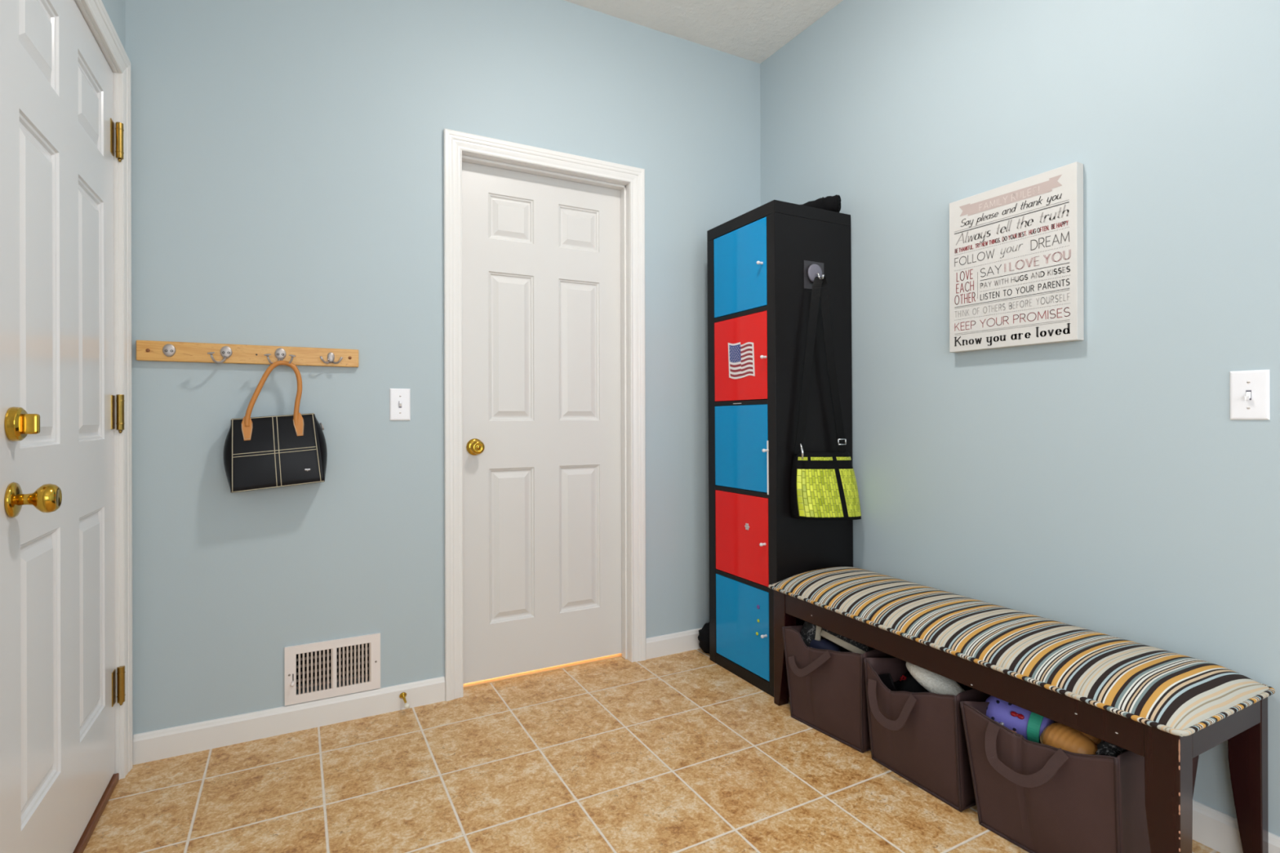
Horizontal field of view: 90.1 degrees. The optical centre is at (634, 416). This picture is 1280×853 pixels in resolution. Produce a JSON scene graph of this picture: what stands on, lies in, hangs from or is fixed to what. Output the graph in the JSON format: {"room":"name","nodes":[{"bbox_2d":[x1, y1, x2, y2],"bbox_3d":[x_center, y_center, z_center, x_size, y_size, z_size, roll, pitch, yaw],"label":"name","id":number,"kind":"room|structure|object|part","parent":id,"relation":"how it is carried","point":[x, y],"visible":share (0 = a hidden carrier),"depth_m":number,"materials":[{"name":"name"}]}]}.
{"room":"mudroom","nodes":[
{"label":"mudroom","id":0,"kind":"room"},
{"bbox_2d":[101,0,125,50],"bbox_3d":[-0.538,-0.319,-0.088,0.120,2.735,4.500,0,0,-28],"label":"wall","id":1,"kind":"structure","parent":0,"point":[115,9],"depth_m":1.86,"materials":[{"name":"blue paint"}]},
{"bbox_2d":[0,0,133,852],"bbox_3d":[-1.306,-0.006,1.429,0.178,2.113,1.052,0,0,-28],"label":"door","id":2,"kind":"structure","parent":1,"relation":"in","point":[66,682],"depth_m":1.44,"materials":[{"name":"white paint"}]},
{"bbox_3d":[-1.114,0.154,1.195,0.058,0.055,0.055,0,0,-28],"label":"knob","id":3,"kind":"part","parent":2,"relation":"part of","materials":[{"name":"gold metal"}]},
{"bbox_3d":[-1.271,-0.006,1.448,0.018,2.113,1.052,0,0,-28],"label":"casing","id":4,"kind":"part","parent":2,"relation":"part of","materials":[{"name":"white paint"}]},
{"bbox_3d":[-1.492,-0.797,1.824,0.004,0.096,0.032,0,0,-28],"label":"hinge plate","id":5,"kind":"part","parent":2,"relation":"part of","materials":[{"name":"gold metal"}]},
{"bbox_3d":[-1.490,-0.012,1.824,0.004,0.096,0.032,0,0,-28],"label":"hinge plate","id":6,"kind":"part","parent":2,"relation":"part of","materials":[{"name":"gold metal"}]},
{"bbox_3d":[-1.488,0.775,1.824,0.004,0.096,0.032,0,0,-28],"label":"hinge plate","id":7,"kind":"part","parent":2,"relation":"part of","materials":[{"name":"gold metal"}]},
{"bbox_2d":[124,0,760,735],"bbox_3d":[-0.494,-0.319,2.547,2.660,2.735,0.120,0,0,-28],"label":"wall","id":8,"kind":"structure","parent":0,"point":[287,155],"depth_m":2.22,"materials":[{"name":"blue paint"}]},
{"bbox_2d":[136,340,358,367],"bbox_3d":[-1.219,-0.198,2.049,0.618,0.067,0.084,0,0,-28],"label":"coat rack","id":9,"kind":"object","parent":8,"relation":"attached to","point":[146,350],"visible":0.98,"depth_m":2.05,"materials":[{"name":"brown wood"}]},
{"bbox_2d":[223,360,327,493],"bbox_3d":[-1.156,0.027,2.064,0.293,0.417,0.095,0,0,-28],"label":"handbag","id":10,"kind":"object","parent":9,"relation":"hanging from","point":[263,452],"visible":1,"depth_m":2.03,"materials":[{"name":"black leather"}]},
{"bbox_3d":[-1.158,-0.068,2.050,0.162,0.226,0.035,0,0,-28],"label":"handle","id":11,"kind":"part","parent":10,"relation":"part of","materials":[{"name":"beige leather"}]},
{"bbox_2d":[133,675,444,764],"bbox_3d":[-1.109,1.006,2.146,0.920,0.087,0.012,0,0,-28],"label":"baseboard","id":12,"kind":"structure","parent":8,"relation":"attached to","point":[158,744],"depth_m":2.11,"materials":[{"name":"white paint"}]},
{"bbox_2d":[284,632,380,706],"bbox_3d":[-1.051,0.863,2.227,0.297,0.192,0.132,0,0,-28],"label":"air vent","id":13,"kind":"object","parent":8,"relation":"in","point":[331,660],"visible":1,"depth_m":2.20,"materials":[{"name":"white metal"}]},
{"bbox_2d":[389,388,410,420],"bbox_3d":[-0.840,-0.043,2.288,0.070,0.115,0.016,0,0,-28],"label":"light switch","id":14,"kind":"object","parent":8,"relation":"attached to","point":[399,398],"visible":1,"depth_m":2.29,"materials":[{"name":"white plastic"}]},
{"bbox_2d":[399,692,409,709],"bbox_3d":[-0.815,1.005,2.260,0.028,0.038,0.069,0,0,-28],"label":"door stop","id":15,"kind":"object","parent":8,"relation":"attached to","point":[403,695],"visible":1,"depth_m":2.26,"materials":[{"name":"gold metal"}]},
{"bbox_3d":[-0.818,1.002,2.265,0.026,0.033,0.056,0,0,-28],"label":"stem","id":16,"kind":"part","parent":15,"relation":"part of","materials":[{"name":"gold metal"}]},
{"bbox_2d":[443,128,645,701],"bbox_3d":[-0.358,-0.007,2.608,0.842,2.110,0.138,0,0,-28],"label":"door","id":17,"kind":"structure","parent":8,"relation":"in","point":[544,249],"depth_m":2.62,"materials":[{"name":"white paint"}]},
{"bbox_3d":[-0.607,0.119,2.458,0.053,0.053,0.052,0,0,-28],"label":"knob","id":18,"kind":"part","parent":17,"relation":"part of","materials":[{"name":"gold metal"}]},
{"bbox_2d":[645,627,702,659],"bbox_3d":[0.326,1.003,2.904,0.642,0.087,0.012,0,0,-28],"label":"baseboard","id":19,"kind":"structure","parent":8,"relation":"attached to","point":[685,641],"depth_m":2.81,"materials":[{"name":"white paint"}]},
{"bbox_2d":[83,648,1220,852],"bbox_3d":[0.601,1.105,0.481,2.660,0.120,4.686,0,0,-28],"label":"floor","id":20,"kind":"structure","parent":0,"point":[678,753],"depth_m":1.82,"materials":[{"name":"beige tile"}]},
{"bbox_2d":[463,653,622,688],"bbox_3d":[-0.380,1.061,2.654,0.744,0.034,0.074,0,0,-28],"label":"threshold","id":21,"kind":"object","parent":20,"relation":"on","point":[616,655],"visible":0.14,"depth_m":2.62,"materials":[{"name":"brown wood"}]},
{"bbox_2d":[697,622,709,653],"bbox_3d":[0.344,0.946,2.832,0.137,0.198,0.113,0,0,-28],"label":"drawstring bag","id":22,"kind":"object","parent":20,"relation":"on","point":[704,633],"visible":0.18,"depth_m":2.79,"materials":[{"name":"black fabric"}]},
{"bbox_2d":[706,200,853,697],"bbox_3d":[0.581,0.122,2.643,0.414,1.853,0.451,0,0,-28],"label":"tall cabinet","id":23,"kind":"object","parent":20,"relation":"on","point":[757,293],"visible":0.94,"depth_m":2.49,"materials":[{"name":"black wood"}]},
{"bbox_3d":[0.500,0.147,2.822,0.390,1.803,0.058,0,0,-28],"label":"panel","id":24,"kind":"part","parent":23,"relation":"part of","materials":[{"name":"black wood"}]},
{"bbox_3d":[0.423,-0.587,2.566,0.016,0.336,0.344,0,0,-28],"label":"door","id":25,"kind":"part","parent":23,"relation":"part of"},
{"bbox_3d":[0.425,-0.232,2.564,0.016,0.336,0.344,0,0,-28],"label":"door","id":26,"kind":"part","parent":23,"relation":"part of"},
{"bbox_2d":[728,342,755,378],"bbox_3d":[0.423,-0.227,2.546,0.001,0.152,0.173,0,0,-28],"label":"flag sticker","id":27,"kind":"object","parent":23,"relation":"attached to","point":[740,357],"visible":1,"depth_m":2.55,"materials":[{"name":"multicoloured paper"}]},
{"bbox_3d":[0.427,0.122,2.562,0.016,0.336,0.344,0,0,-28],"label":"door","id":28,"kind":"part","parent":23,"relation":"part of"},
{"bbox_3d":[0.429,0.477,2.560,0.016,0.336,0.344,0,0,-28],"label":"door","id":29,"kind":"part","parent":23,"relation":"part of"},
{"bbox_3d":[0.431,0.832,2.558,0.016,0.336,0.344,0,0,-28],"label":"door","id":30,"kind":"part","parent":23,"relation":"part of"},
{"bbox_3d":[0.597,1.024,2.644,0.390,0.048,0.346,0,0,-28],"label":"panel","id":31,"kind":"part","parent":23,"relation":"part of","materials":[{"name":"black wood"}]},
{"bbox_2d":[744,523,749,530],"bbox_3d":[0.442,0.434,2.516,0.003,0.027,0.029,0,0,-28],"label":"magnet","id":32,"kind":"object","parent":23,"relation":"attached to","point":[746,526],"visible":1,"depth_m":2.51,"materials":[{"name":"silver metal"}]},
{"bbox_3d":[0.486,0.829,2.409,0.025,0.013,0.014,0,0,-28],"label":"knob","id":33,"kind":"part","parent":23,"relation":"part of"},
{"bbox_3d":[0.587,-0.780,2.654,0.390,0.049,0.440,0,0,-28],"label":"panel","id":34,"kind":"part","parent":23,"relation":"part of","materials":[{"name":"black wood"}]},
{"bbox_3d":[0.684,0.144,2.475,0.390,1.803,0.058,0,0,-28],"label":"panel","id":35,"kind":"part","parent":23,"relation":"part of","materials":[{"name":"black wood"}]},
{"bbox_2d":[803,260,824,288],"bbox_3d":[0.701,-0.541,2.430,0.101,0.107,0.058,0,0,-28],"label":"hook","id":36,"kind":"object","parent":23,"relation":"attached to","point":[812,269],"visible":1,"depth_m":2.44,"materials":[{"name":"grey metal"}]},
{"bbox_2d":[790,275,861,520],"bbox_3d":[0.741,-0.068,2.418,0.326,0.930,0.085,0,0,-28],"label":"purse","id":37,"kind":"object","parent":36,"relation":"hanging from","point":[824,485],"visible":1,"depth_m":2.40,"materials":[{"name":"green fabric"}]},
{"bbox_3d":[0.690,0.285,2.372,0.186,0.183,0.047,0,0,-20],"label":"woven panel","id":38,"kind":"part","parent":37,"relation":"part of","materials":[{"name":"fabric"}]},
{"bbox_3d":[0.837,0.292,2.455,0.120,0.185,0.047,0,0,-42],"label":"woven panel","id":39,"kind":"part","parent":37,"relation":"part of","materials":[{"name":"fabric"}]},
{"bbox_2d":[800,195,840,212],"bbox_3d":[0.686,-0.839,2.594,0.284,0.078,0.076,0,0,28],"label":"cloth","id":40,"kind":"object","parent":23,"relation":"on","point":[833,203],"visible":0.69,"depth_m":2.52,"materials":[{"name":"black fabric"}]},
{"bbox_2d":[782,625,896,753],"bbox_3d":[0.756,0.884,2.179,0.392,0.322,0.364,0,0,-28],"label":"storage tote","id":41,"kind":"object","parent":20,"relation":"on","point":[827,688],"visible":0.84,"depth_m":2.06,"materials":[{"name":"brown fabric"}]},
{"bbox_3d":[0.575,0.815,2.128,0.025,0.123,0.199,0,0,-28],"label":"handle","id":42,"kind":"part","parent":41,"relation":"part of","materials":[{"name":"brown fabric"}]},
{"bbox_2d":[800,621,822,646],"bbox_3d":[0.617,0.782,2.250,0.073,0.169,0.074,0,0,2],"label":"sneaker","id":43,"kind":"object","parent":41,"relation":"in","point":[810,632],"visible":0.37,"depth_m":2.22,"materials":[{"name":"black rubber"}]},
{"bbox_2d":[809,639,840,651],"bbox_3d":[0.647,0.797,2.205,0.062,0.055,0.129,0,0,-45],"label":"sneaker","id":44,"kind":"object","parent":41,"relation":"in","point":[824,644],"visible":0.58,"depth_m":2.18,"materials":[{"name":"blue fabric"}]},
{"bbox_2d":[839,647,851,652],"bbox_3d":[0.761,0.904,2.186,0.236,0.245,0.229,0,0,21],"label":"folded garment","id":45,"kind":"object","parent":41,"relation":"in","point":[842,649],"visible":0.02,"depth_m":2.18,"materials":[{"name":"black fabric"}]},
{"bbox_2d":[820,627,873,653],"bbox_3d":[0.708,0.746,2.133,0.086,0.094,0.196,0,0,-28],"label":"sneaker","id":46,"kind":"object","parent":41,"relation":"in","point":[854,646],"visible":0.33,"depth_m":2.09,"materials":[{"name":"beige rubber"}]},
{"bbox_2d":[863,657,991,812],"bbox_3d":[0.914,0.887,1.878,0.395,0.317,0.308,0,0,-28],"label":"storage tote","id":47,"kind":"object","parent":20,"relation":"on","point":[920,737],"visible":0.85,"depth_m":1.77,"materials":[{"name":"brown fabric"}]},
{"bbox_2d":[878,673,897,691],"bbox_3d":[0.760,0.845,1.913,0.006,0.154,0.118,0,0,-42],"label":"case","id":48,"kind":"object","parent":47,"relation":"in","point":[886,678],"visible":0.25,"depth_m":1.91,"materials":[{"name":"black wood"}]},
{"bbox_3d":[0.731,0.833,1.831,0.029,0.117,0.168,0,0,-28],"label":"handle","id":49,"kind":"part","parent":47,"relation":"part of","materials":[{"name":"brown fabric"}]},
{"bbox_2d":[893,671,967,693],"bbox_3d":[0.884,0.879,1.906,0.261,0.248,0.263,0,0,-28],"label":"folded garment","id":50,"kind":"object","parent":47,"relation":"in","point":[907,682],"visible":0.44,"depth_m":1.88,"materials":[{"name":"black fabric"}]},
{"bbox_2d":[899,675,906,680],"bbox_3d":[0.816,0.797,1.943,0.018,0.017,0.030,0,0,-28],"label":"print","id":51,"kind":"object","parent":50,"relation":"attached to","point":[904,677],"depth_m":1.94,"materials":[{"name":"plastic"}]},
{"bbox_2d":[906,662,964,695],"bbox_3d":[0.864,0.759,1.833,0.093,0.090,0.192,0,0,-28],"label":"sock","id":52,"kind":"object","parent":50,"relation":"on","point":[931,682],"visible":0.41,"depth_m":1.80,"materials":[{"name":"white fabric"}]},
{"bbox_2d":[768,566,1275,852],"bbox_3d":[0.965,0.802,1.886,0.443,0.485,1.246,0,0,-28],"label":"upholstered bench","id":53,"kind":"object","parent":20,"relation":"on","point":[1167,708],"visible":0.96,"depth_m":1.48,"materials":[{"name":"multicoloured fabric"}]},
{"bbox_3d":[0.544,0.835,2.316,0.055,0.421,0.060,0,0,-28],"label":"leg","id":54,"kind":"part","parent":53,"relation":"part of","materials":[{"name":"brown wood"}]},
{"bbox_3d":[1.083,0.834,1.297,0.055,0.421,0.060,0,0,-28],"label":"leg","id":55,"kind":"part","parent":53,"relation":"part of","materials":[{"name":"brown wood"}]},
{"bbox_3d":[1.409,0.833,1.469,0.036,0.421,0.060,0,0,-28],"label":"leg","id":56,"kind":"part","parent":53,"relation":"part of","materials":[{"name":"brown wood"}]},
{"bbox_2d":[960,701,1199,852],"bbox_3d":[1.074,0.880,1.574,0.395,0.329,0.361,0,0,-28],"label":"storage tote","id":57,"kind":"object","parent":20,"relation":"on","point":[1037,797],"visible":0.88,"depth_m":1.46,"materials":[{"name":"brown fabric"}]},
{"bbox_2d":[985,695,1054,743],"bbox_3d":[0.976,0.776,1.634,0.100,0.090,0.171,0,0,-39],"label":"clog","id":58,"kind":"object","parent":57,"relation":"in","point":[1028,724],"visible":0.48,"depth_m":1.60,"materials":[{"name":"purple plastic"}]},
{"bbox_3d":[0.909,0.803,1.494,0.029,0.117,0.192,0,0,-28],"label":"handle","id":59,"kind":"part","parent":57,"relation":"part of","materials":[{"name":"brown fabric"}]},
{"bbox_2d":[1040,722,1097,755],"bbox_3d":[1.027,0.774,1.506,0.086,0.078,0.132,0,0,-28],"label":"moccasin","id":60,"kind":"object","parent":57,"relation":"in","point":[1057,735],"visible":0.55,"depth_m":1.49,"materials":[{"name":"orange leather"}]},
{"bbox_2d":[1095,740,1128,757],"bbox_3d":[1.082,0.759,1.442,0.089,0.074,0.056,0,0,-28],"label":"folded garment","id":61,"kind":"object","parent":57,"relation":"in","point":[1106,748],"visible":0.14,"depth_m":1.42,"materials":[{"name":"black fabric"}]},
{"bbox_3d":[1.093,0.920,1.569,0.234,0.232,0.278,0,0,-28],"label":"folded garment","id":62,"kind":"object","parent":57,"relation":"in","visible":0},
{"bbox_2d":[1076,729,1101,745],"bbox_3d":[1.090,0.776,1.524,0.094,0.092,0.125,0,0,-28],"label":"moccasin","id":63,"kind":"object","parent":62,"relation":"on","point":[1095,740],"visible":0.03,"depth_m":1.49,"materials":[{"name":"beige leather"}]},
{"bbox_2d":[564,0,843,63],"bbox_3d":[0.581,-1.740,0.505,2.660,0.100,4.740,0,0,-28],"label":"ceiling","id":64,"kind":"structure","parent":0,"point":[753,30],"depth_m":2.71,"materials":[{"name":"white paint"}]},
{"bbox_2d":[760,0,1279,836],"bbox_3d":[1.736,-0.325,1.045,0.120,2.735,4.620,0,0,-28],"label":"wall","id":65,"kind":"structure","parent":0,"point":[1105,482],"depth_m":1.81,"materials":[{"name":"blue paint"}]},
{"bbox_2d":[949,161,1084,352],"bbox_3d":[1.158,-0.464,1.969,0.035,0.498,0.396,0,0,-28],"label":"wall sign","id":66,"kind":"object","parent":65,"relation":"attached to","point":[1016,248],"visible":1,"depth_m":1.93,"materials":[{"name":"beige fabric"}]},
{"bbox_2d":[1192,800,1279,852],"bbox_3d":[1.655,0.997,1.061,0.014,0.092,4.487,0,0,-28],"label":"baseboard","id":67,"kind":"structure","parent":65,"relation":"attached to","point":[1217,830],"depth_m":1.53,"materials":[{"name":"white paint"}]},
{"bbox_2d":[1229,369,1270,419],"bbox_3d":[1.426,-0.050,1.486,0.017,0.115,0.070,0,0,-28],"label":"light switch","id":68,"kind":"object","parent":65,"relation":"attached to","point":[1250,390],"visible":1,"depth_m":1.48,"materials":[{"name":"white plastic"}]}
]}

